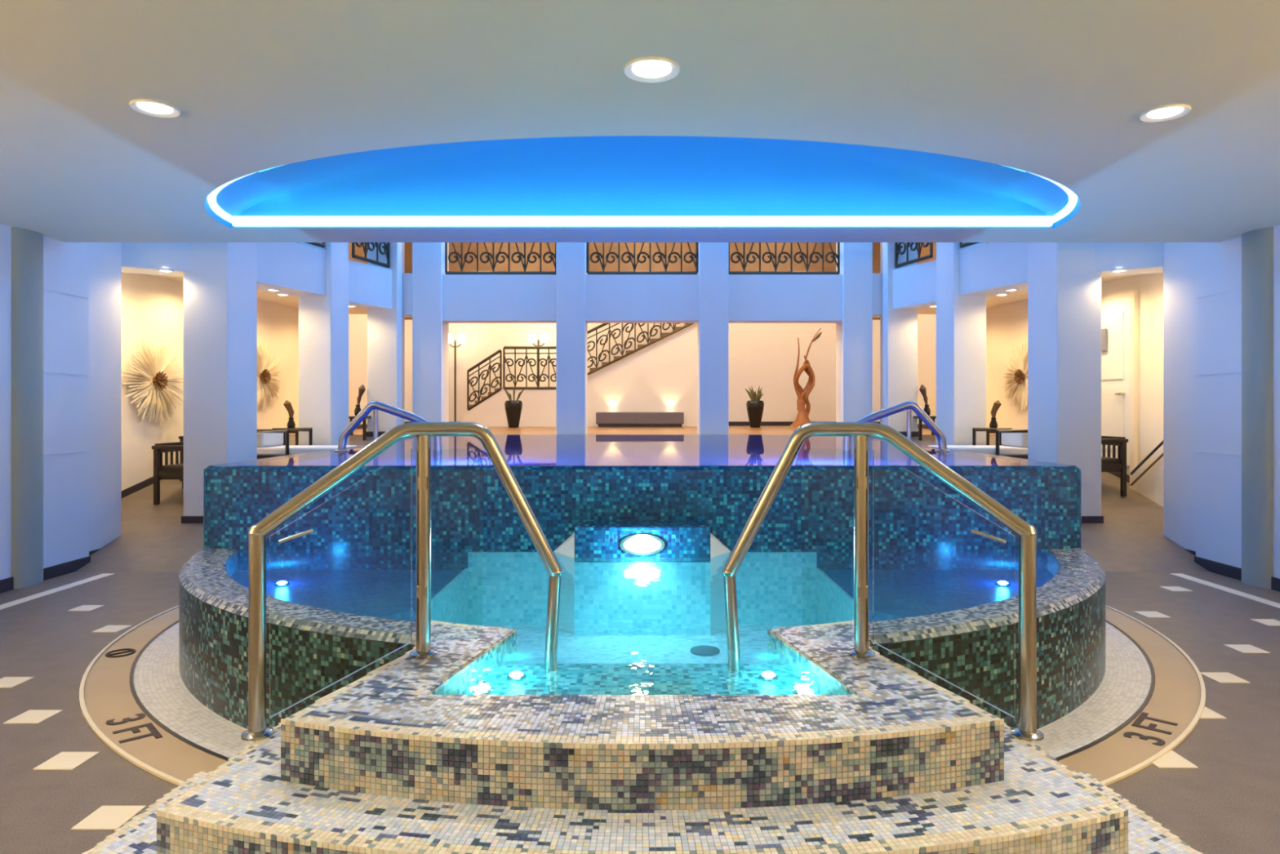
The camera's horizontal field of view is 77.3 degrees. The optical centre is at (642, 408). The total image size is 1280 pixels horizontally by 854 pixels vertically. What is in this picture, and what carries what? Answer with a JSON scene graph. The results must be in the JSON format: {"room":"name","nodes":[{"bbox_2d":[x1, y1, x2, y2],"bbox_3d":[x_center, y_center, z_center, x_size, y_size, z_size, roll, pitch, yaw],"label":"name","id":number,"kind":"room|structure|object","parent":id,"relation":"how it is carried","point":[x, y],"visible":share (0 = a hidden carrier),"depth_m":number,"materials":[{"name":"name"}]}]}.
{"room":"indoor spa pool","nodes":[
{"label":"indoor spa pool","id":0,"kind":"room"},
{"bbox_2d":[0,223,89,589],"bbox_3d":[-5.215,-1.450,2.150,0.470,5.800,10.300,0,0,0],"label":"wall","id":1,"kind":"structure","parent":0,"point":[44,281],"depth_m":6.67,"materials":[{"name":"paint"}]},
{"bbox_2d":[0,555,90,592],"bbox_3d":[-5.043,1.400,2.150,0.015,0.100,10.300,0,0,0],"label":"baseboard","id":2,"kind":"structure","parent":1,"relation":"attached to","point":[7,584],"depth_m":6.89,"materials":[{"name":"black wood"}]},
{"bbox_2d":[121,242,367,490],"bbox_3d":[-5.609,-1.450,12.441,0.531,5.800,9.752,0,0,4],"label":"wall","id":3,"kind":"structure","parent":0,"point":[153,307],"depth_m":9.71,"materials":[{"name":"paint"}]},
{"bbox_2d":[121,338,183,424],"bbox_3d":[-5.665,-0.304,9.348,0.166,0.998,1.031,0,0,7],"label":"wall art","id":4,"kind":"object","parent":3,"relation":"attached to","point":[157,378],"visible":0.98,"depth_m":9.31,"materials":[{"name":"wicker"}]},
{"bbox_2d":[121,423,367,497],"bbox_3d":[-5.452,0.812,12.441,0.247,1.025,9.730,0,0,4],"label":"baseboard","id":5,"kind":"structure","parent":3,"relation":"attached to","point":[144,483],"depth_m":9.15,"materials":[{"name":"black wood"}]},
{"bbox_2d":[257,341,281,413],"bbox_3d":[-5.419,-0.450,11.446,0.165,1.032,1.026,0,0,7],"label":"wall art","id":6,"kind":"object","parent":3,"relation":"attached to","point":[265,366],"visible":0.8,"depth_m":11.49,"materials":[{"name":"wicker"}]},
{"bbox_2d":[146,274,367,314],"bbox_3d":[-4.900,-1.730,10.550,3.400,0.360,5.300,0,0,0],"label":"ceiling","id":7,"kind":"structure","parent":0,"point":[292,301],"depth_m":11.30,"materials":[{"name":"paint"}]},
{"bbox_2d":[121,242,190,276],"bbox_3d":[-4.847,-1.675,8.321,1.022,0.550,0.420,0,0,-31],"label":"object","id":8,"kind":"structure","parent":7,"relation":"attached to","point":[143,258],"depth_m":8.07,"materials":[{"name":"paint"}]},
{"bbox_2d":[157,267,173,272],"bbox_3d":[-4.840,-1.398,8.120,0.142,0.024,0.142,0,0,0],"label":"recessed light","id":9,"kind":"object","parent":8,"relation":"attached to","point":[160,269],"visible":1,"depth_m":8.09,"materials":[{"name":"white glass"}]},
{"bbox_2d":[275,293,289,296],"bbox_3d":[-4.900,-1.548,10.900,0.170,0.024,0.170,0,0,0],"label":"recessed light","id":10,"kind":"object","parent":7,"relation":"in","point":[281,295],"visible":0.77,"depth_m":10.88,"materials":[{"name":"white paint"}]},
{"bbox_2d":[257,242,325,296],"bbox_3d":[-4.294,-1.675,9.442,0.420,0.550,1.214,0,0,19],"label":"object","id":11,"kind":"structure","parent":7,"relation":"attached to","point":[293,268],"depth_m":9.37,"materials":[{"name":"paint"}]},
{"bbox_2d":[266,288,279,291],"bbox_3d":[-4.360,-1.398,9.450,0.142,0.024,0.142,0,0,0],"label":"recessed light","id":12,"kind":"object","parent":11,"relation":"attached to","point":[269,290],"visible":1,"depth_m":9.43,"materials":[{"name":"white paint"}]},
{"bbox_2d":[305,242,324,248],"bbox_3d":[-4.085,-2.452,9.370,0.060,0.956,1.067,0,0,18],"label":"iron railing","id":13,"kind":"object","parent":11,"relation":"on","point":[317,244],"visible":0.02,"depth_m":9.75,"materials":[{"name":"brown metal"}]},
{"bbox_2d":[348,259,391,310],"bbox_3d":[-3.891,-1.675,10.976,0.420,0.550,1.073,0,0,21],"label":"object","id":14,"kind":"structure","parent":7,"relation":"attached to","point":[370,286],"depth_m":10.88,"materials":[{"name":"paint"}]},
{"bbox_2d":[351,242,390,267],"bbox_3d":[-3.690,-2.452,10.900,0.060,0.956,0.830,0,0,16],"label":"iron railing","id":15,"kind":"object","parent":14,"relation":"on","point":[386,247],"visible":0.3,"depth_m":10.94,"materials":[{"name":"brown metal"}]},
{"bbox_2d":[403,273,412,317],"bbox_3d":[-3.256,-1.650,11.759,0.574,0.600,0.350,0,0,-7],"label":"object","id":16,"kind":"structure","parent":7,"relation":"attached to","point":[407,277],"depth_m":11.56,"materials":[{"name":"paint"}]},
{"bbox_2d":[0,0,1279,242],"bbox_3d":[0.000,-2.900,2.000,10.100,2.900,10.000,0,0,0],"label":"ceiling","id":17,"kind":"structure","parent":0,"point":[367,108],"depth_m":3.99,"materials":[{"name":"paint"}]},
{"bbox_2d":[128,98,181,117],"bbox_3d":[-2.350,-1.448,3.860,0.213,0.024,0.213,0,0,0],"label":"recessed light","id":18,"kind":"object","parent":17,"relation":"in","point":[148,107],"visible":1,"depth_m":3.84,"materials":[{"name":"white glass"}]},
{"bbox_2d":[207,164,1077,226],"bbox_3d":[0.000,-1.494,5.368,6.596,0.076,2.147,0,0,0],"label":"light strip","id":19,"kind":"object","parent":17,"relation":"attached to","point":[237,221],"visible":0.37,"depth_m":6.38,"materials":[{"name":"white plastic"}]},
{"bbox_2d":[623,56,679,83],"bbox_3d":[0.040,-1.448,3.420,0.241,0.024,0.241,0,0,0],"label":"recessed light","id":20,"kind":"object","parent":17,"relation":"in","point":[651,69],"visible":1,"depth_m":3.40,"materials":[{"name":"white glass"}]},
{"bbox_2d":[1139,103,1191,122],"bbox_3d":[2.560,-1.448,3.920,0.213,0.024,0.213,0,0,0],"label":"recessed light","id":21,"kind":"object","parent":17,"relation":"in","point":[1165,113],"visible":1,"depth_m":3.90,"materials":[{"name":"white glass"}]},
{"bbox_2d":[0,426,1279,853],"bbox_3d":[0.000,0.915,7.300,13.200,1.070,20.600,0,0,0],"label":"floor","id":22,"kind":"structure","parent":0,"point":[100,722],"depth_m":4.06,"materials":[{"name":"grey tile"}]},
{"bbox_2d":[88,242,121,555],"bbox_3d":[-5.770,-1.375,7.600,1.284,5.950,0.624,0,0,0],"label":"column","id":23,"kind":"structure","parent":22,"relation":"on","point":[104,258],"depth_m":7.64,"materials":[{"name":"paint"}]},
{"bbox_2d":[151,441,183,504],"bbox_3d":[-5.020,0.715,8.950,0.580,0.660,0.600,0,0,0],"label":"armchair","id":24,"kind":"object","parent":22,"relation":"on","point":[172,471],"visible":0.52,"depth_m":8.68,"materials":[{"name":"brown wood"}]},
{"bbox_2d":[160,462,183,471],"bbox_3d":[-5.015,0.670,8.950,0.490,0.090,0.480,0,0,0],"label":"cushion","id":25,"kind":"object","parent":24,"relation":"on","point":[172,467],"depth_m":8.71,"materials":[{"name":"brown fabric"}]},
{"bbox_2d":[178,435,183,480],"bbox_3d":[-5.300,0.595,9.600,0.340,0.530,0.340,0,0,0],"label":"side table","id":26,"kind":"object","parent":22,"relation":"on","point":[180,437],"visible":0.16,"depth_m":9.44,"materials":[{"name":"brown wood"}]},
{"bbox_2d":[181,242,257,523],"bbox_3d":[-4.480,-1.488,8.515,0.484,5.725,0.654,0,0,0],"label":"column","id":27,"kind":"structure","parent":22,"relation":"on","point":[220,285],"depth_m":8.20,"materials":[{"name":"paint"}]},
{"bbox_2d":[283,431,298,444],"bbox_3d":[-4.500,0.489,10.250,0.340,0.418,0.340,0,0,0],"label":"side table","id":28,"kind":"object","parent":22,"relation":"on","point":[296,433],"visible":0.1,"depth_m":10.09,"materials":[{"name":"brown wood"}]},
{"bbox_2d":[283,400,295,427],"bbox_3d":[-4.524,0.089,10.255,0.149,0.382,0.109,0,0,0],"label":"bud vase","id":29,"kind":"object","parent":28,"relation":"on","point":[287,404],"visible":0.84,"depth_m":10.23,"materials":[{"name":"black ceramic"}]},
{"bbox_2d":[257,427,355,458],"bbox_3d":[-3.964,0.594,9.420,1.068,0.712,0.702,0,0,0],"label":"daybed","id":30,"kind":"object","parent":22,"relation":"on","point":[269,442],"visible":0.48,"depth_m":9.14,"materials":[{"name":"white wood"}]},
{"bbox_2d":[257,432,283,447],"bbox_3d":[-4.395,0.360,9.420,0.110,0.180,0.560,0,0,0],"label":"cushion","id":31,"kind":"object","parent":30,"relation":"on","point":[264,439],"depth_m":9.32,"materials":[{"name":"fabric"}]},
{"bbox_2d":[298,242,348,444],"bbox_3d":[-4.055,-1.700,10.200,0.434,5.300,0.624,0,0,0],"label":"column","id":32,"kind":"structure","parent":22,"relation":"on","point":[323,319],"depth_m":9.90,"materials":[{"name":"paint"}]},
{"bbox_2d":[348,415,371,440],"bbox_3d":[-4.000,0.279,11.250,0.340,0.338,0.340,0,0,0],"label":"side table","id":33,"kind":"object","parent":22,"relation":"on","point":[351,417],"visible":0.41,"depth_m":11.09,"materials":[{"name":"brown wood"}]},
{"bbox_2d":[354,384,365,415],"bbox_3d":[-3.971,-0.111,11.255,0.159,0.442,0.110,0,0,0],"label":"bud vase","id":34,"kind":"object","parent":33,"relation":"on","point":[362,388],"visible":0.87,"depth_m":11.22,"materials":[{"name":"black ceramic"}]},
{"bbox_2d":[366,242,404,436],"bbox_3d":[-3.675,-1.875,11.475,0.454,4.950,0.374,0,0,0],"label":"column","id":35,"kind":"structure","parent":22,"relation":"on","point":[385,327],"depth_m":11.30,"materials":[{"name":"paint"}]},
{"bbox_2d":[412,242,448,422],"bbox_3d":[-3.100,-1.885,11.725,0.420,4.930,0.450,0,0,0],"label":"column","id":36,"kind":"structure","parent":22,"relation":"on","point":[430,334],"depth_m":11.50,"materials":[{"name":"paint"}]},
{"bbox_2d":[448,333,465,422],"bbox_3d":[-3.918,-0.589,16.740,0.440,1.937,0.176,0,0,0],"label":"lamp","id":37,"kind":"object","parent":22,"relation":"on","point":[461,337],"visible":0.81,"depth_m":16.73,"materials":[{"name":"brown metal"}]},
{"bbox_2d":[502,386,524,427],"bbox_3d":[-2.512,-0.026,15.600,0.347,0.812,0.347,0,0,-38],"label":"potted plant","id":38,"kind":"object","parent":22,"relation":"on","point":[513,407],"visible":1,"depth_m":15.49,"materials":[{"name":"green plant"}]},
{"bbox_2d":[555,242,587,434],"bbox_3d":[-1.030,-1.885,11.725,0.420,4.930,0.450,0,0,0],"label":"column","id":39,"kind":"structure","parent":22,"relation":"on","point":[571,326],"depth_m":11.50,"materials":[{"name":"paint"}]},
{"bbox_2d":[460,323,697,426],"bbox_3d":[-1.330,-0.716,16.940,5.010,2.192,0.680,0,0,0],"label":"wall","id":40,"kind":"structure","parent":22,"relation":"on","point":[661,376],"depth_m":16.60,"materials":[{"name":"paint"}]},
{"bbox_2d":[466,349,502,410],"bbox_3d":[-3.279,-0.584,16.600,0.721,1.279,0.060,0,0,0],"label":"iron railing","id":41,"kind":"object","parent":40,"relation":"on","point":[490,367],"visible":1,"depth_m":16.59,"materials":[{"name":"brown metal"}]},
{"bbox_2d":[502,346,555,389],"bbox_3d":[-2.175,-0.837,16.600,1.434,0.896,0.060,0,0,0],"label":"iron railing","id":42,"kind":"object","parent":40,"relation":"on","point":[504,360],"visible":0.78,"depth_m":16.59,"materials":[{"name":"brown metal"}]},
{"bbox_2d":[528,333,548,386],"bbox_3d":[-2.175,-0.985,16.740,0.440,1.173,0.176,0,0,0],"label":"lamp","id":43,"kind":"object","parent":40,"relation":"on","point":[531,337],"visible":0.99,"depth_m":16.70,"materials":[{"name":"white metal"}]},
{"bbox_2d":[587,323,693,375],"bbox_3d":[-0.017,-1.677,16.530,2.430,2.072,0.060,0,0,0],"label":"iron railing","id":44,"kind":"object","parent":40,"relation":"attached to","point":[686,325],"visible":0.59,"depth_m":16.52,"materials":[{"name":"brown metal"}]},
{"bbox_2d":[595,412,684,426],"bbox_3d":[-0.050,0.230,16.225,1.760,0.300,0.450,0,0,0],"label":"bench","id":45,"kind":"object","parent":22,"relation":"on","point":[602,419],"visible":0.98,"depth_m":16.00,"materials":[{"name":"wood"}]},
{"bbox_2d":[178,520,1105,728],"bbox_3d":[0.000,1.090,3.884,5.757,0.720,2.729,0,0,0],"label":"pool","id":46,"kind":"object","parent":22,"relation":"on","point":[629,624],"visible":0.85,"depth_m":4.35,"materials":[{"name":"liquid"}]},
{"bbox_2d":[274,580,289,586],"bbox_3d":[-2.140,1.039,4.750,0.084,0.022,0.084,0,0,0],"label":"lamp","id":47,"kind":"object","parent":46,"relation":"on","point":[282,583],"visible":1,"depth_m":4.73,"materials":[{"name":"glass"}]},
{"bbox_2d":[472,683,493,694],"bbox_3d":[-0.565,0.994,2.840,0.073,0.022,0.073,0,0,0],"label":"lamp","id":48,"kind":"object","parent":46,"relation":"on","point":[483,688],"visible":0.97,"depth_m":2.82,"materials":[{"name":"glass"}]},
{"bbox_2d":[506,671,525,681],"bbox_3d":[-0.470,0.994,2.980,0.073,0.022,0.073,0,0,0],"label":"lamp","id":49,"kind":"object","parent":46,"relation":"on","point":[514,676],"visible":1,"depth_m":2.96,"materials":[{"name":"glass"}]},
{"bbox_2d":[619,533,664,555],"bbox_3d":[0.000,0.840,4.918,0.276,0.132,0.020,0,0,0],"label":"lamp","id":50,"kind":"object","parent":46,"relation":"on","point":[637,544],"visible":1,"depth_m":4.91,"materials":[{"name":"glass"}]},
{"bbox_2d":[759,671,777,681],"bbox_3d":[0.470,0.994,2.980,0.073,0.022,0.073,0,0,0],"label":"lamp","id":51,"kind":"object","parent":46,"relation":"on","point":[769,676],"visible":1,"depth_m":2.96,"materials":[{"name":"glass"}]},
{"bbox_2d":[791,683,812,694],"bbox_3d":[0.565,0.994,2.840,0.073,0.022,0.073,0,0,0],"label":"lamp","id":52,"kind":"object","parent":46,"relation":"on","point":[800,688],"visible":0.99,"depth_m":2.82,"materials":[{"name":"glass"}]},
{"bbox_2d":[995,580,1010,586],"bbox_3d":[2.140,1.039,4.750,0.084,0.022,0.084,0,0,0],"label":"lamp","id":53,"kind":"object","parent":46,"relation":"on","point":[1002,583],"visible":1,"depth_m":4.73,"materials":[{"name":"glass"}]},
{"bbox_2d":[81,620,1203,853],"bbox_3d":[0.000,1.180,2.565,3.238,0.540,1.790,0,0,0],"label":"stairs","id":54,"kind":"structure","parent":22,"relation":"on","point":[397,758],"depth_m":2.22,"materials":[{"name":"tile"}]},
{"bbox_2d":[240,422,563,741],"bbox_3d":[-0.838,0.571,2.911,1.113,1.039,0.166,0,0,-25],"label":"handrail","id":55,"kind":"object","parent":54,"relation":"on","point":[257,730],"visible":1,"depth_m":2.93,"materials":[{"name":"metal"}]},
{"bbox_2d":[721,422,1044,741],"bbox_3d":[0.838,0.571,2.911,1.113,1.039,0.166,0,0,25],"label":"handrail","id":56,"kind":"object","parent":54,"relation":"on","point":[1027,730],"visible":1,"depth_m":2.93,"materials":[{"name":"metal"}]},
{"bbox_2d":[203,435,1081,569],"bbox_3d":[0.000,0.923,8.275,5.780,1.093,6.150,0,0,0],"label":"pool","id":57,"kind":"object","parent":22,"relation":"in","point":[364,522],"visible":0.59,"depth_m":5.20,"materials":[{"name":"tile"}]},
{"bbox_2d":[334,400,442,451],"bbox_3d":[-2.227,0.294,7.039,0.930,0.714,0.120,0,0,-5],"label":"rail","id":58,"kind":"object","parent":57,"relation":"on","point":[375,406],"visible":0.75,"depth_m":6.99,"materials":[{"name":"metal"}]},
{"bbox_2d":[842,400,950,451],"bbox_3d":[2.227,0.294,7.039,0.930,0.714,0.120,0,0,5],"label":"rail","id":59,"kind":"object","parent":57,"relation":"on","point":[908,405],"visible":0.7,"depth_m":6.99,"materials":[{"name":"metal"}]},
{"bbox_2d":[697,242,728,434],"bbox_3d":[1.030,-1.885,11.725,0.420,4.930,0.450,0,0,0],"label":"column","id":60,"kind":"structure","parent":22,"relation":"on","point":[713,257],"depth_m":11.50,"materials":[{"name":"paint"}]},
{"bbox_2d":[745,385,764,427],"bbox_3d":[2.196,-0.032,15.602,0.358,0.824,0.349,0,0,27],"label":"potted plant","id":61,"kind":"object","parent":22,"relation":"on","point":[755,406],"visible":1,"depth_m":15.50,"materials":[{"name":"green plant"}]},
{"bbox_2d":[787,328,822,426],"bbox_3d":[3.247,-0.622,16.195,0.584,2.005,0.591,0,0,41],"label":"driftwood sculpture","id":62,"kind":"object","parent":22,"relation":"on","point":[802,418],"visible":0.99,"depth_m":16.17,"materials":[{"name":"brown wood"}]},
{"bbox_2d":[835,242,872,422],"bbox_3d":[3.100,-1.885,11.725,0.420,4.930,0.450,0,0,0],"label":"column","id":63,"kind":"structure","parent":22,"relation":"on","point":[854,334],"depth_m":11.50,"materials":[{"name":"paint"}]},
{"bbox_2d":[880,242,918,436],"bbox_3d":[3.675,-1.875,11.475,0.454,4.950,0.374,0,0,0],"label":"column","id":64,"kind":"structure","parent":22,"relation":"on","point":[898,327],"depth_m":11.30,"materials":[{"name":"paint"}]},
{"bbox_2d":[913,415,936,440],"bbox_3d":[4.000,0.279,11.250,0.340,0.338,0.340,0,0,0],"label":"side table","id":65,"kind":"object","parent":22,"relation":"on","point":[932,417],"visible":0.41,"depth_m":11.09,"materials":[{"name":"brown wood"}]},
{"bbox_2d":[919,384,930,416],"bbox_3d":[3.971,-0.111,11.255,0.159,0.442,0.110,0,0,0],"label":"bud vase","id":66,"kind":"object","parent":65,"relation":"on","point":[922,389],"visible":0.86,"depth_m":11.22,"materials":[{"name":"black ceramic"}]},
{"bbox_2d":[936,242,986,444],"bbox_3d":[4.055,-1.700,10.200,0.434,5.300,0.624,0,0,0],"label":"column","id":67,"kind":"structure","parent":22,"relation":"on","point":[961,319],"depth_m":9.90,"materials":[{"name":"paint"}]},
{"bbox_2d":[928,427,1027,458],"bbox_3d":[3.964,0.594,9.420,1.068,0.712,0.702,0,0,0],"label":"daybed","id":68,"kind":"object","parent":22,"relation":"on","point":[1014,442],"visible":0.51,"depth_m":9.14,"materials":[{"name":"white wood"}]},
{"bbox_2d":[1001,432,1027,447],"bbox_3d":[4.395,0.360,9.420,0.110,0.180,0.560,0,0,0],"label":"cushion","id":69,"kind":"object","parent":68,"relation":"on","point":[1008,439],"depth_m":9.32,"materials":[{"name":"fabric"}]},
{"bbox_2d":[986,431,1001,444],"bbox_3d":[4.500,0.489,10.250,0.340,0.418,0.340,0,0,0],"label":"side table","id":70,"kind":"object","parent":22,"relation":"on","point":[988,433],"visible":0.12,"depth_m":10.09,"materials":[{"name":"brown wood"}]},
{"bbox_2d":[989,400,1001,427],"bbox_3d":[4.524,0.089,10.255,0.149,0.382,0.109,0,0,0],"label":"bud vase","id":71,"kind":"object","parent":70,"relation":"on","point":[997,404],"visible":0.87,"depth_m":10.23,"materials":[{"name":"black ceramic"}]},
{"bbox_2d":[1027,242,1103,523],"bbox_3d":[4.480,-1.488,8.515,0.484,5.725,0.654,0,0,0],"label":"column","id":72,"kind":"structure","parent":22,"relation":"on","point":[1064,286],"depth_m":8.20,"materials":[{"name":"paint"}]},
{"bbox_2d":[1101,435,1128,496],"bbox_3d":[5.120,0.652,9.200,0.580,0.660,0.600,0,0,0],"label":"armchair","id":73,"kind":"object","parent":22,"relation":"on","point":[1108,464],"visible":0.39,"depth_m":8.93,"materials":[{"name":"brown wood"}]},
{"bbox_2d":[1101,456,1119,463],"bbox_3d":[5.115,0.608,9.200,0.490,0.090,0.480,0,0,0],"label":"cushion","id":74,"kind":"object","parent":73,"relation":"on","point":[1108,460],"depth_m":8.96,"materials":[{"name":"fabric"}]},
{"bbox_2d":[1129,440,1163,506],"bbox_3d":[5.649,0.573,8.610,0.142,1.343,1.245,0,0,0],"label":"stair","id":75,"kind":"structure","parent":22,"relation":"on","point":[1146,478],"depth_m":8.83,"materials":[{"name":"paint"}]},
{"bbox_2d":[1163,242,1195,555],"bbox_3d":[5.770,-1.375,7.600,1.284,5.950,0.624,0,0,0],"label":"column","id":76,"kind":"structure","parent":22,"relation":"on","point":[1179,258],"depth_m":7.65,"materials":[{"name":"paint"}]},
{"bbox_2d":[404,242,879,421],"bbox_3d":[0.000,-1.950,17.400,11.000,4.800,0.200,0,0,0],"label":"wall","id":77,"kind":"structure","parent":0,"point":[765,355],"depth_m":17.30,"materials":[{"name":"paint"}]},
{"bbox_2d":[404,421,879,426],"bbox_3d":[0.000,0.335,17.293,10.400,0.090,0.015,0,0,0],"label":"baseboard","id":78,"kind":"structure","parent":77,"relation":"attached to","point":[730,423],"depth_m":17.29,"materials":[{"name":"black wood"}]},
{"bbox_2d":[917,274,1137,314],"bbox_3d":[4.900,-1.730,10.550,3.400,0.360,5.300,0,0,0],"label":"ceiling","id":79,"kind":"structure","parent":0,"point":[992,301],"depth_m":11.30,"materials":[{"name":"paint"}]},
{"bbox_2d":[872,273,881,317],"bbox_3d":[3.256,-1.650,11.759,0.574,0.600,0.350,0,0,7],"label":"beam","id":80,"kind":"structure","parent":79,"relation":"attached to","point":[877,277],"depth_m":11.56,"materials":[{"name":"paint"}]},
{"bbox_2d":[893,259,936,310],"bbox_3d":[3.891,-1.675,10.976,0.420,0.550,1.073,0,0,-21],"label":"beam","id":81,"kind":"structure","parent":79,"relation":"attached to","point":[914,286],"depth_m":10.88,"materials":[{"name":"paint"}]},
{"bbox_2d":[894,242,933,267],"bbox_3d":[3.690,-2.452,10.900,0.060,0.956,0.830,0,0,-16],"label":"iron railing","id":82,"kind":"object","parent":81,"relation":"on","point":[898,247],"visible":0.38,"depth_m":10.97,"materials":[{"name":"brown metal"}]},
{"bbox_2d":[959,242,1027,296],"bbox_3d":[4.294,-1.675,9.442,0.420,0.550,1.214,0,0,-19],"label":"beam","id":83,"kind":"structure","parent":79,"relation":"attached to","point":[989,268],"depth_m":9.37,"materials":[{"name":"paint"}]},
{"bbox_2d":[960,242,979,248],"bbox_3d":[4.085,-2.452,9.370,0.060,0.956,1.067,0,0,-18],"label":"iron railing","id":84,"kind":"object","parent":83,"relation":"on","point":[962,244],"visible":0.02,"depth_m":9.75,"materials":[{"name":"brown metal"}]},
{"bbox_2d":[1004,288,1017,291],"bbox_3d":[4.360,-1.398,9.450,0.142,0.024,0.142,0,0,0],"label":"recessed light","id":85,"kind":"object","parent":83,"relation":"attached to","point":[1006,290],"visible":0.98,"depth_m":9.43,"materials":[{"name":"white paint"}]},
{"bbox_2d":[995,293,1008,296],"bbox_3d":[4.900,-1.548,10.900,0.170,0.024,0.170,0,0,0],"label":"recessed light","id":86,"kind":"object","parent":79,"relation":"in","point":[998,295],"visible":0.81,"depth_m":10.88,"materials":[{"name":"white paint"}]},
{"bbox_2d":[1094,242,1163,276],"bbox_3d":[4.847,-1.675,8.321,1.022,0.550,0.420,0,0,31],"label":"beam","id":87,"kind":"structure","parent":79,"relation":"attached to","point":[1138,258],"depth_m":8.07,"materials":[{"name":"paint"}]},
{"bbox_2d":[1111,267,1127,272],"bbox_3d":[4.840,-1.398,8.120,0.142,0.024,0.142,0,0,0],"label":"recessed light","id":88,"kind":"object","parent":87,"relation":"attached to","point":[1120,269],"visible":1,"depth_m":8.09,"materials":[{"name":"white glass"}]},
{"bbox_2d":[917,242,1163,475],"bbox_3d":[5.609,-1.450,12.441,0.531,5.800,9.752,0,0,-4],"label":"wall","id":89,"kind":"structure","parent":0,"point":[1006,325],"depth_m":11.50,"materials":[{"name":"paint"}]},
{"bbox_2d":[1002,341,1027,411],"bbox_3d":[5.420,-0.454,11.444,0.166,0.997,1.007,0,0,-7],"label":"wall art","id":90,"kind":"object","parent":89,"relation":"attached to","point":[1019,382],"visible":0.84,"depth_m":11.50,"materials":[{"name":"wicker"}]},
{"bbox_2d":[917,423,1129,482],"bbox_3d":[5.452,0.812,12.441,0.247,1.025,9.730,0,0,-4],"label":"baseboard","id":91,"kind":"structure","parent":89,"relation":"attached to","point":[924,426],"depth_m":9.62,"materials":[{"name":"black wood"}]},
{"bbox_2d":[1101,289,1137,476],"bbox_3d":[5.648,-0.233,9.773,0.093,2.275,1.003,0,0,-7],"label":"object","id":92,"kind":"structure","parent":89,"relation":"in","point":[1119,362],"depth_m":9.50,"materials":[{"name":"white paint"}]},
{"bbox_2d":[1101,328,1106,351],"bbox_3d":[5.616,-0.835,9.885,0.020,0.270,0.335,0,0,-7],"label":"wall sign","id":93,"kind":"object","parent":92,"relation":"attached to","point":[1104,331],"visible":0.36,"depth_m":9.74,"materials":[{"name":"white plastic"}]},
{"bbox_2d":[1195,225,1279,589],"bbox_3d":[5.215,-1.450,2.150,0.470,5.800,10.300,0,0,0],"label":"wall","id":94,"kind":"structure","parent":0,"point":[1237,297],"depth_m":6.75,"materials":[{"name":"paint"}]},
{"bbox_2d":[1194,555,1279,591],"bbox_3d":[5.043,1.400,2.150,0.015,0.100,10.300,0,0,0],"label":"baseboard","id":95,"kind":"structure","parent":94,"relation":"attached to","point":[1223,569],"depth_m":6.92,"materials":[{"name":"black wood"}]},
{"bbox_3d":[0.000,-1.730,12.525,6.400,0.360,1.350,0,0,0],"label":"ceiling","id":96,"kind":"structure","parent":0,"visible":0},
{"bbox_2d":[442,274,555,323],"bbox_3d":[-2.065,-1.597,11.730,1.670,0.665,0.340,0,0,0],"label":"beam","id":97,"kind":"structure","parent":96,"relation":"attached to","point":[466,298],"depth_m":11.56,"materials":[{"name":"paint"}]},
{"bbox_2d":[444,242,555,274],"bbox_3d":[-2.070,-2.432,11.730,1.660,0.956,0.060,0,0,0],"label":"iron railing","id":98,"kind":"object","parent":97,"relation":"on","point":[457,254],"visible":0.52,"depth_m":11.72,"materials":[{"name":"brown metal"}]},
{"bbox_2d":[585,274,698,323],"bbox_3d":[0.000,-1.597,11.730,1.660,0.665,0.340,0,0,0],"label":"beam","id":99,"kind":"structure","parent":96,"relation":"attached to","point":[609,298],"depth_m":11.56,"materials":[{"name":"paint"}]},
{"bbox_2d":[586,242,697,274],"bbox_3d":[0.000,-2.432,11.730,1.640,0.956,0.060,0,0,0],"label":"iron railing","id":100,"kind":"object","parent":99,"relation":"on","point":[665,264],"visible":0.46,"depth_m":11.72,"materials":[{"name":"brown metal"}]},
{"bbox_2d":[728,274,842,323],"bbox_3d":[2.065,-1.597,11.730,1.670,0.665,0.340,0,0,0],"label":"beam","id":101,"kind":"structure","parent":96,"relation":"attached to","point":[752,298],"depth_m":11.56,"materials":[{"name":"paint"}]},
{"bbox_2d":[728,242,839,274],"bbox_3d":[2.070,-2.432,11.730,1.660,0.956,0.060,0,0,0],"label":"iron railing","id":102,"kind":"object","parent":101,"relation":"on","point":[744,264],"visible":0.53,"depth_m":11.72,"materials":[{"name":"brown metal"}]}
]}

